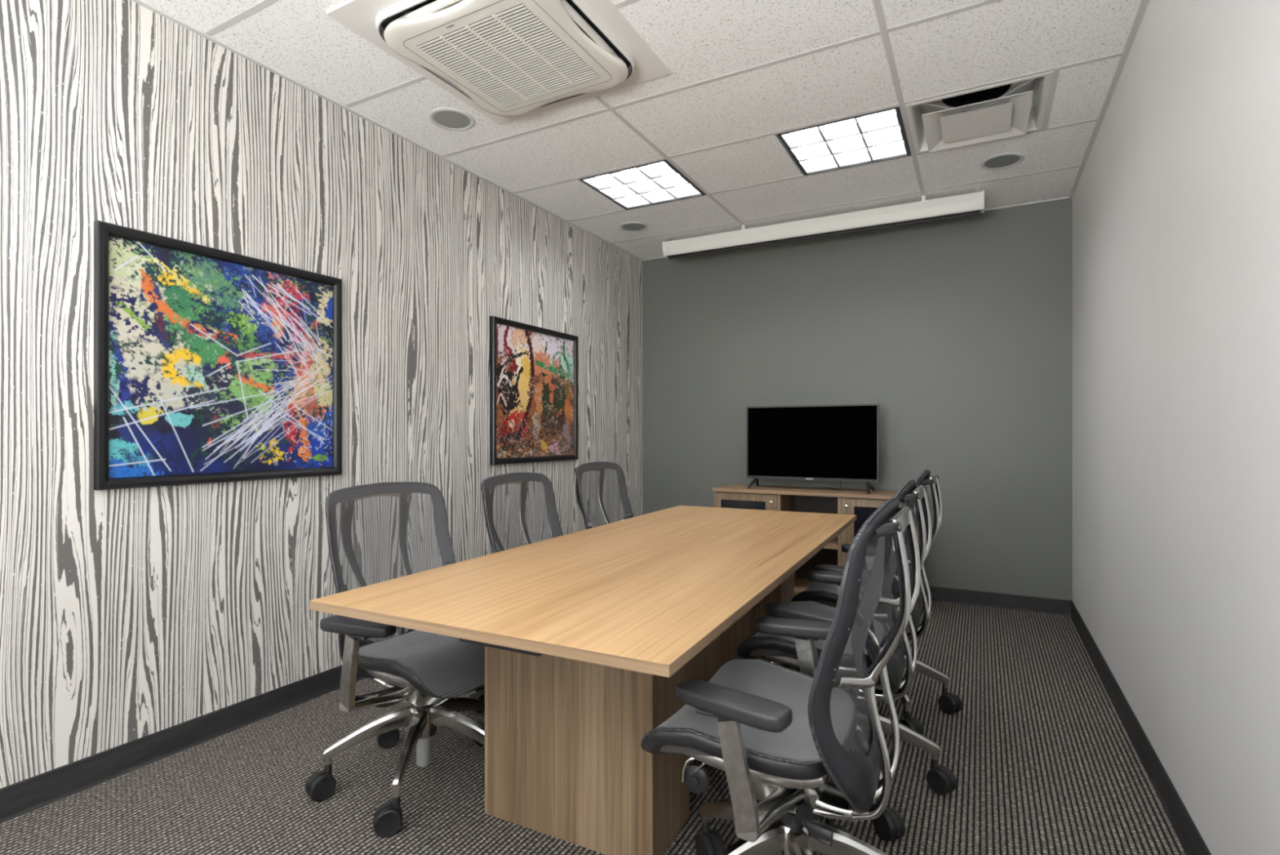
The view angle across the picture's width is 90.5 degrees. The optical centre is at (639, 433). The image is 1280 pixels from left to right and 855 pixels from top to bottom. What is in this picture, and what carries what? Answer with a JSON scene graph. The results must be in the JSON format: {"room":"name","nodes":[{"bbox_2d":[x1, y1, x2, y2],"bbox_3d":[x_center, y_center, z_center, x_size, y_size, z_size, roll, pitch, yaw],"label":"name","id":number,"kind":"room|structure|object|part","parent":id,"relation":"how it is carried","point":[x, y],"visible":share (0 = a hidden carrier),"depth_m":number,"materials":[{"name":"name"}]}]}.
{"room":"conference room","nodes":[
{"label":"conference room","id":0,"kind":"room"},
{"bbox_2d":[0,0,642,787],"bbox_3d":[-1.707,-0.226,2.555,0.120,2.832,7.324,0,0,28],"label":"wall","id":1,"kind":"structure","parent":0,"point":[126,615],"depth_m":2.49,"materials":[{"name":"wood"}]},
{"bbox_2d":[0,664,364,822],"bbox_3d":[-1.650,1.140,2.524,0.011,0.101,7.084,0,0,28],"label":"baseboard","id":2,"kind":"structure","parent":1,"relation":"attached to","point":[21,797],"depth_m":2.30,"materials":[{"name":"rubber"}]},
{"bbox_2d":[93,220,342,489],"bbox_3d":[-1.621,-0.265,2.557,0.030,0.913,0.932,0,0,28],"label":"framed picture","id":3,"kind":"object","parent":1,"relation":"attached to","point":[211,365],"visible":1,"depth_m":2.45,"materials":[{"name":"black"}]},
{"bbox_2d":[130,0,644,261],"bbox_3d":[-1.645,-1.538,2.522,0.022,0.006,7.084,0,0,28],"label":"trim","id":4,"kind":"structure","parent":1,"relation":"attached to","point":[140,2],"depth_m":2.95,"materials":[{"name":"silver metal"}]},
{"bbox_2d":[489,315,577,464],"bbox_3d":[-0.688,-0.265,4.293,0.030,0.912,0.930,0,0,28],"label":"framed picture","id":5,"kind":"object","parent":1,"relation":"attached to","point":[534,370],"visible":1,"depth_m":4.23,"materials":[{"name":"black"}]},
{"bbox_2d":[0,594,1187,854],"bbox_3d":[-0.254,1.240,1.774,3.420,0.100,7.324,0,0,28],"label":"floor","id":6,"kind":"structure","parent":0,"point":[1042,759],"depth_m":2.12,"materials":[{"name":"carpet"}]},
{"bbox_2d":[304,481,484,836],"bbox_3d":[-0.760,0.683,2.209,0.655,1.011,0.691,0,0,31],"label":"office chair","id":7,"kind":"object","parent":6,"relation":"on","point":[429,670],"visible":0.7,"depth_m":2.12,"materials":[{"name":"silver metal"}]},
{"bbox_3d":[-0.882,0.722,1.927,0.084,0.234,0.029,0,0,31],"label":"arm post","id":8,"kind":"part","parent":7,"relation":"part of","materials":[{"name":"metal"}]},
{"bbox_3d":[-0.910,1.015,2.140,0.283,0.147,0.048,0,0,-22],"label":"leg","id":9,"kind":"part","parent":7,"relation":"part of","materials":[{"name":"silver metal"}]},
{"bbox_3d":[-0.892,0.523,2.289,0.134,0.685,0.496,0,0,31],"label":"frame","id":10,"kind":"part","parent":7,"relation":"part of","materials":[{"name":"grey plastic"}]},
{"bbox_3d":[-0.855,0.908,2.170,0.103,0.055,0.042,0,0,2],"label":"tilt lever","id":11,"kind":"part","parent":7,"relation":"part of","materials":[{"name":"silver plastic"}]},
{"bbox_3d":[-0.764,0.781,2.077,0.325,0.053,0.130,0,0,31],"label":"seat rail","id":12,"kind":"part","parent":7,"relation":"part of","materials":[{"name":"metal"}]},
{"bbox_3d":[-0.861,1.015,2.335,0.048,0.147,0.283,0,0,-40],"label":"leg","id":13,"kind":"part","parent":7,"relation":"part of","materials":[{"name":"silver metal"}]},
{"bbox_3d":[-0.740,1.015,2.032,0.048,0.147,0.283,0,0,-4],"label":"leg","id":14,"kind":"part","parent":7,"relation":"part of","materials":[{"name":"silver metal"}]},
{"bbox_3d":[-0.676,0.743,2.158,0.440,0.125,0.502,0,0,31],"label":"seat","id":15,"kind":"part","parent":7,"relation":"part of","materials":[{"name":"grey fabric"}]},
{"bbox_3d":[-0.585,1.015,2.161,0.283,0.147,0.048,0,0,14],"label":"leg","id":16,"kind":"part","parent":7,"relation":"part of","materials":[{"name":"silver metal"}]},
{"bbox_3d":[-0.659,1.015,2.349,0.048,0.147,0.283,0,0,32],"label":"leg","id":17,"kind":"part","parent":7,"relation":"part of","materials":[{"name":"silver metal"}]},
{"bbox_3d":[-0.543,0.863,2.165,0.069,0.068,0.120,0,0,41],"label":"tension knob","id":18,"kind":"part","parent":7,"relation":"part of","materials":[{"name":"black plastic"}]},
{"bbox_2d":[469,471,563,712],"bbox_3d":[-0.402,0.684,2.856,0.656,1.008,0.691,0,0,28],"label":"office chair","id":19,"kind":"object","parent":6,"relation":"on","point":[488,485],"visible":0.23,"depth_m":2.95,"materials":[{"name":"silver metal"}]},
{"bbox_3d":[-0.542,0.526,2.931,0.134,0.685,0.496,0,0,28],"label":"frame","id":20,"kind":"part","parent":19,"relation":"part of","materials":[{"name":"grey plastic"}]},
{"bbox_2d":[309,505,856,854],"bbox_3d":[0.153,0.820,2.614,1.064,0.740,2.546,0,0,27],"label":"conference table","id":21,"kind":"object","parent":6,"relation":"on","point":[589,636],"visible":0.94,"depth_m":1.85,"materials":[{"name":"brown wood"}]},
{"bbox_3d":[-0.292,0.483,1.505,0.230,0.014,0.142,0,0,27],"label":"mounting plate","id":22,"kind":"part","parent":21,"relation":"part of","materials":[{"name":"black metal"}]},
{"bbox_3d":[0.147,0.818,2.603,0.320,0.684,1.129,0,0,27],"label":"spine panel","id":23,"kind":"part","parent":21,"relation":"part of","materials":[{"name":"brown wood"}]},
{"bbox_2d":[574,461,633,528],"bbox_3d":[-0.080,0.675,3.562,0.671,1.030,0.698,0,0,28],"label":"office chair","id":24,"kind":"object","parent":6,"relation":"on","point":[600,466],"visible":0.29,"depth_m":3.68,"materials":[{"name":"silver metal"}]},
{"bbox_2d":[640,497,920,854],"bbox_3d":[0.395,0.671,1.536,0.670,1.035,0.691,0,0,28],"label":"office chair","id":25,"kind":"object","parent":6,"relation":"on","point":[775,731],"visible":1,"depth_m":1.40,"materials":[{"name":"grey plastic"}]},
{"bbox_3d":[0.163,0.838,1.575,0.069,0.068,0.120,0,0,38],"label":"tension knob","id":26,"kind":"part","parent":25,"relation":"part of","materials":[{"name":"black plastic"}]},
{"bbox_3d":[0.265,1.015,1.682,0.048,0.147,0.283,0,0,-39],"label":"leg","id":27,"kind":"part","parent":25,"relation":"part of","materials":[{"name":"silver metal"}]},
{"bbox_3d":[0.201,0.697,1.295,0.084,0.234,0.029,0,0,28],"label":"arm post","id":28,"kind":"part","parent":25,"relation":"part of","materials":[{"name":"metal"}]},
{"bbox_3d":[0.212,1.015,1.487,0.283,0.147,0.048,0,0,-21],"label":"leg","id":29,"kind":"part","parent":25,"relation":"part of","materials":[{"name":"silver metal"}]},
{"bbox_3d":[0.271,0.756,1.472,0.325,0.053,0.130,0,0,28],"label":"seat rail","id":30,"kind":"part","parent":25,"relation":"part of","materials":[{"name":"metal"}]},
{"bbox_3d":[0.295,0.718,1.590,0.440,0.125,0.502,0,0,28],"label":"seat","id":31,"kind":"part","parent":25,"relation":"part of","materials":[{"name":"grey fabric"}]},
{"bbox_3d":[0.381,1.015,1.377,0.048,0.147,0.283,0,0,-3],"label":"leg","id":32,"kind":"part","parent":25,"relation":"part of","materials":[{"name":"silver metal"}]},
{"bbox_3d":[0.489,0.697,1.831,0.084,0.234,0.029,0,0,28],"label":"arm post","id":33,"kind":"part","parent":25,"relation":"part of","materials":[{"name":"metal"}]},
{"bbox_3d":[0.397,0.883,1.442,0.042,0.055,0.103,0,0,-34],"label":"tilt lever","id":34,"kind":"part","parent":25,"relation":"part of","materials":[{"name":"black plastic"}]},
{"bbox_3d":[0.467,1.015,1.692,0.048,0.147,0.283,0,0,33],"label":"leg","id":35,"kind":"part","parent":25,"relation":"part of","materials":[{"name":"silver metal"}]},
{"bbox_3d":[0.475,0.883,1.587,0.103,0.055,0.042,0,0,-1],"label":"tilt lever","id":36,"kind":"part","parent":25,"relation":"part of","materials":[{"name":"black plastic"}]},
{"bbox_3d":[0.538,1.015,1.503,0.283,0.147,0.048,0,0,15],"label":"leg","id":37,"kind":"part","parent":25,"relation":"part of","materials":[{"name":"silver metal"}]},
{"bbox_3d":[0.518,0.498,1.470,0.134,0.685,0.496,0,0,28],"label":"frame","id":38,"kind":"part","parent":25,"relation":"part of","materials":[{"name":"grey plastic"}]},
{"bbox_2d":[712,484,924,611],"bbox_3d":[1.295,0.802,4.672,1.456,0.777,0.468,0,0,28],"label":"credenza","id":39,"kind":"object","parent":6,"relation":"on","point":[860,503],"visible":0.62,"depth_m":4.69,"materials":[{"name":"brown wood"}]},
{"bbox_3d":[0.770,0.784,4.728,0.347,0.573,0.006,0,0,28],"label":"glass panel","id":40,"kind":"part","parent":39,"relation":"part of","materials":[{"name":"black glass"}]},
{"bbox_3d":[0.783,0.803,4.722,0.487,0.715,0.019,0,0,28],"label":"door","id":41,"kind":"part","parent":39,"relation":"part of","materials":[{"name":"brown wood"}]},
{"bbox_3d":[1.107,0.816,4.781,0.020,0.749,0.422,0,0,28],"label":"panel","id":42,"kind":"part","parent":39,"relation":"part of","materials":[{"name":"brown wood"}]},
{"bbox_2d":[794,577,813,594],"bbox_3d":[1.296,1.143,4.684,0.405,0.025,0.414,0,0,28],"label":"shelf","id":43,"kind":"object","parent":39,"relation":"attached to","point":[801,584],"depth_m":4.76,"materials":[{"name":"brown wood"}]},
{"bbox_3d":[1.402,0.816,4.871,1.400,0.749,0.015,0,0,28],"label":"panel","id":44,"kind":"part","parent":39,"relation":"part of","materials":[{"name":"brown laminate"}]},
{"bbox_2d":[746,404,879,493],"bbox_3d":[1.276,0.102,4.712,0.960,0.620,0.346,0,0,28],"label":"television","id":45,"kind":"object","parent":39,"relation":"on","point":[815,442],"visible":1,"depth_m":4.64,"materials":[{"name":"grey plastic"}]},
{"bbox_2d":[822,536,837,549],"bbox_3d":[1.296,0.793,4.684,0.405,0.025,0.414,0,0,28],"label":"shelf","id":46,"kind":"object","parent":39,"relation":"attached to","point":[833,544],"depth_m":4.45,"materials":[{"name":"brown wood"}]},
{"bbox_3d":[1.481,0.816,4.580,0.020,0.749,0.422,0,0,28],"label":"panel","id":47,"kind":"part","parent":39,"relation":"part of","materials":[{"name":"brown wood"}]},
{"bbox_3d":[1.627,0.784,4.267,0.358,0.573,0.006,0,0,28],"label":"glass panel","id":48,"kind":"part","parent":39,"relation":"part of","materials":[{"name":"black glass"}]},
{"bbox_3d":[1.614,0.803,4.275,0.498,0.715,0.019,0,0,28],"label":"door","id":49,"kind":"part","parent":39,"relation":"part of","materials":[{"name":"brown wood"}]},
{"bbox_3d":[1.931,0.816,4.356,0.020,0.749,0.422,0,0,28],"label":"panel","id":50,"kind":"part","parent":39,"relation":"part of","materials":[{"name":"brown wood"}]},
{"bbox_2d":[736,479,956,840],"bbox_3d":[0.715,0.671,2.179,0.666,1.035,0.691,0,0,28],"label":"office chair","id":51,"kind":"object","parent":6,"relation":"on","point":[890,825],"visible":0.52,"depth_m":2.06,"materials":[{"name":"silver metal"}]},
{"bbox_3d":[0.485,0.838,2.217,0.069,0.068,0.120,0,0,38],"label":"tension knob","id":52,"kind":"part","parent":51,"relation":"part of","materials":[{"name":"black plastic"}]},
{"bbox_3d":[0.593,0.756,2.114,0.325,0.053,0.130,0,0,28],"label":"seat rail","id":53,"kind":"part","parent":51,"relation":"part of","materials":[{"name":"metal"}]},
{"bbox_3d":[0.523,0.697,1.937,0.084,0.234,0.029,0,0,28],"label":"arm post","id":54,"kind":"part","parent":51,"relation":"part of","materials":[{"name":"metal"}]},
{"bbox_3d":[0.618,0.718,2.232,0.440,0.125,0.502,0,0,28],"label":"seat","id":55,"kind":"part","parent":51,"relation":"part of","materials":[{"name":"grey fabric"}]},
{"bbox_3d":[0.719,0.883,2.083,0.042,0.055,0.103,0,0,-34],"label":"tilt lever","id":56,"kind":"part","parent":51,"relation":"part of","materials":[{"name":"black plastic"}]},
{"bbox_3d":[0.712,1.015,2.019,0.048,0.147,0.283,0,0,-6],"label":"leg","id":57,"kind":"part","parent":51,"relation":"part of","materials":[{"name":"silver metal"}]},
{"bbox_3d":[0.841,0.498,2.112,0.134,0.685,0.496,0,0,28],"label":"frame","id":58,"kind":"part","parent":51,"relation":"part of","materials":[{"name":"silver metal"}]},
{"bbox_3d":[0.863,1.015,2.154,0.283,0.147,0.048,0,0,12],"label":"leg","id":59,"kind":"part","parent":51,"relation":"part of","materials":[{"name":"silver metal"}]},
{"bbox_2d":[791,469,962,734],"bbox_3d":[1.039,0.671,2.782,0.665,1.035,0.691,0,0,28],"label":"office chair","id":60,"kind":"object","parent":6,"relation":"on","point":[827,593],"visible":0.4,"depth_m":2.66,"materials":[{"name":"silver metal"}]},
{"bbox_3d":[0.942,0.718,2.834,0.440,0.125,0.502,0,0,28],"label":"seat","id":61,"kind":"part","parent":60,"relation":"part of","materials":[{"name":"grey fabric"}]},
{"bbox_3d":[0.917,0.756,2.717,0.325,0.053,0.130,0,0,28],"label":"seat rail","id":62,"kind":"part","parent":60,"relation":"part of","materials":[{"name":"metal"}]},
{"bbox_3d":[1.136,0.697,3.075,0.084,0.234,0.029,0,0,28],"label":"arm post","id":63,"kind":"part","parent":60,"relation":"part of","materials":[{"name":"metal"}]},
{"bbox_3d":[1.036,1.015,2.622,0.048,0.147,0.283,0,0,-6],"label":"leg","id":64,"kind":"part","parent":60,"relation":"part of","materials":[{"name":"silver metal"}]},
{"bbox_3d":[1.165,0.498,2.714,0.134,0.685,0.496,0,0,28],"label":"frame","id":65,"kind":"part","parent":60,"relation":"part of","materials":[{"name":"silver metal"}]},
{"bbox_3d":[1.187,1.015,2.756,0.283,0.147,0.048,0,0,12],"label":"leg","id":66,"kind":"part","parent":60,"relation":"part of","materials":[{"name":"silver metal"}]},
{"bbox_2d":[141,0,1142,259],"bbox_3d":[-0.254,-1.566,1.774,3.180,0.050,7.084,0,0,28],"label":"ceiling","id":67,"kind":"structure","parent":0,"point":[698,41],"depth_m":2.86,"materials":[{"name":"tile"}]},
{"bbox_2d":[428,107,475,130],"bbox_3d":[-0.921,-1.538,3.107,0.220,0.007,0.220,0,0,28],"label":"recessed light","id":68,"kind":"object","parent":67,"relation":"in","point":[449,118],"visible":1,"depth_m":3.09,"materials":[{"name":"grey"}]},
{"bbox_2d":[326,0,671,124],"bbox_3d":[-0.505,-1.503,2.506,0.944,0.076,0.944,0,0,28],"label":"air conditioner","id":69,"kind":"object","parent":67,"relation":"attached to","point":[508,60],"visible":1,"depth_m":2.42,"materials":[{"name":"white plastic"}]},
{"bbox_2d":[381,0,630,67],"bbox_3d":[-0.505,-1.540,2.506,0.764,0.001,0.764,0,0,28],"label":"outlet","id":70,"kind":"object","parent":69,"relation":"attached to","point":[387,22],"depth_m":2.35,"materials":[{"name":"white plastic"}]},
{"bbox_3d":[-0.505,-1.503,2.506,0.750,0.068,0.750,0,0,28],"label":"panel","id":71,"kind":"part","parent":69,"relation":"part of","materials":[{"name":"white plastic"}]},
{"bbox_2d":[416,3,599,106],"bbox_3d":[-0.505,-1.467,2.506,0.504,0.004,0.504,0,0,28],"label":"grille","id":72,"kind":"object","parent":69,"relation":"attached to","point":[509,54],"depth_m":2.47,"materials":[{"name":"white plastic"}]},
{"bbox_2d":[618,222,648,231],"bbox_3d":[-0.050,-1.538,4.722,0.220,0.007,0.220,0,0,28],"label":"recessed light","id":73,"kind":"object","parent":67,"relation":"in","point":[628,226],"visible":1,"depth_m":4.71,"materials":[{"name":"grey metal"}]},
{"bbox_2d":[578,159,706,209],"bbox_3d":[0.027,-1.597,3.958,0.606,0.124,0.606,0,0,28],"label":"ceiling light","id":74,"kind":"object","parent":67,"relation":"attached to","point":[659,182],"visible":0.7,"depth_m":4.00,"materials":[{"name":"white plastic"}]},
{"bbox_2d":[595,161,690,197],"bbox_3d":[0.027,-1.619,3.958,0.578,0.005,0.578,0,0,28],"label":"diffuser","id":75,"kind":"object","parent":74,"relation":"attached to","point":[660,164],"depth_m":4.00,"materials":[{"name":"white plastic"}]},
{"bbox_2d":[204,0,1122,244],"bbox_3d":[-0.254,-1.541,1.774,3.180,0.003,7.084,0,0,28],"label":"ceiling grid","id":76,"kind":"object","parent":67,"relation":"attached to","point":[883,31],"depth_m":2.97,"materials":[{"name":"silver metal"}]},
{"bbox_2d":[662,187,984,259],"bbox_3d":[1.182,-1.460,4.507,2.223,0.162,0.114,0,0,28],"label":"projector screen","id":77,"kind":"object","parent":67,"relation":"attached to","point":[924,211],"visible":1,"depth_m":4.38,"materials":[{"name":"white metal"}]},
{"bbox_2d":[776,106,911,175],"bbox_3d":[1.101,-1.597,3.381,0.606,0.124,0.606,0,0,28],"label":"ceiling light","id":78,"kind":"object","parent":67,"relation":"attached to","point":[879,135],"visible":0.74,"depth_m":3.41,"materials":[{"name":"white plastic"}]},
{"bbox_2d":[790,109,903,161],"bbox_3d":[1.101,-1.619,3.381,0.578,0.005,0.578,0,0,28],"label":"diffuser","id":79,"kind":"object","parent":78,"relation":"attached to","point":[892,112],"depth_m":3.41,"materials":[{"name":"white plastic"}]},
{"bbox_2d":[904,71,1053,154],"bbox_3d":[1.638,-1.673,3.092,0.585,0.336,0.585,0,0,28],"label":"ceiling vent","id":80,"kind":"object","parent":67,"relation":"in","point":[1017,107],"visible":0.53,"depth_m":3.11,"materials":[{"name":"white metal"}]},
{"bbox_3d":[1.638,-1.669,3.092,0.497,0.004,0.497,0,0,28],"label":"plate","id":81,"kind":"part","parent":80,"relation":"part of","materials":[{"name":"grey metal"}]},
{"bbox_2d":[979,152,1024,169],"bbox_3d":[2.046,-1.538,3.583,0.220,0.007,0.220,0,0,28],"label":"recessed light","id":82,"kind":"object","parent":67,"relation":"in","point":[1001,161],"visible":1,"depth_m":3.58,"materials":[{"name":"grey"}]},
{"bbox_2d":[642,198,1072,599],"bbox_3d":[1.452,-0.226,4.946,3.180,2.832,0.120,0,0,28],"label":"wall","id":83,"kind":"structure","parent":0,"point":[959,331],"depth_m":4.58,"materials":[{"name":"grey paint"}]},
{"bbox_2d":[643,196,1068,260],"bbox_3d":[1.418,-1.538,4.884,3.136,0.006,0.022,0,0,28],"label":"trim","id":84,"kind":"structure","parent":83,"relation":"attached to","point":[1063,198],"depth_m":4.26,"materials":[{"name":"silver metal"}]},
{"bbox_2d":[924,585,1072,616],"bbox_3d":[1.421,1.140,4.889,3.180,0.101,0.011,0,0,28],"label":"baseboard","id":85,"kind":"structure","parent":83,"relation":"attached to","point":[992,599],"depth_m":4.32,"materials":[{"name":"rubber"}]},
{"bbox_2d":[1072,0,1279,854],"bbox_3d":[1.199,-0.226,0.993,0.120,2.832,7.324,0,0,28],"label":"wall","id":86,"kind":"structure","parent":0,"point":[1176,197],"depth_m":1.81,"materials":[{"name":"white paint"}]},
{"bbox_2d":[1068,0,1149,199],"bbox_3d":[1.137,-1.538,1.026,0.022,0.006,7.084,0,0,28],"label":"trim","id":87,"kind":"structure","parent":86,"relation":"attached to","point":[1144,4],"depth_m":2.79,"materials":[{"name":"silver metal"}]},
{"bbox_2d":[1071,600,1211,854],"bbox_3d":[1.141,1.140,1.024,0.011,0.101,7.084,0,0,28],"label":"baseboard","id":88,"kind":"structure","parent":86,"relation":"attached to","point":[1192,840],"depth_m":2.24,"materials":[{"name":"rubber"}]}
]}

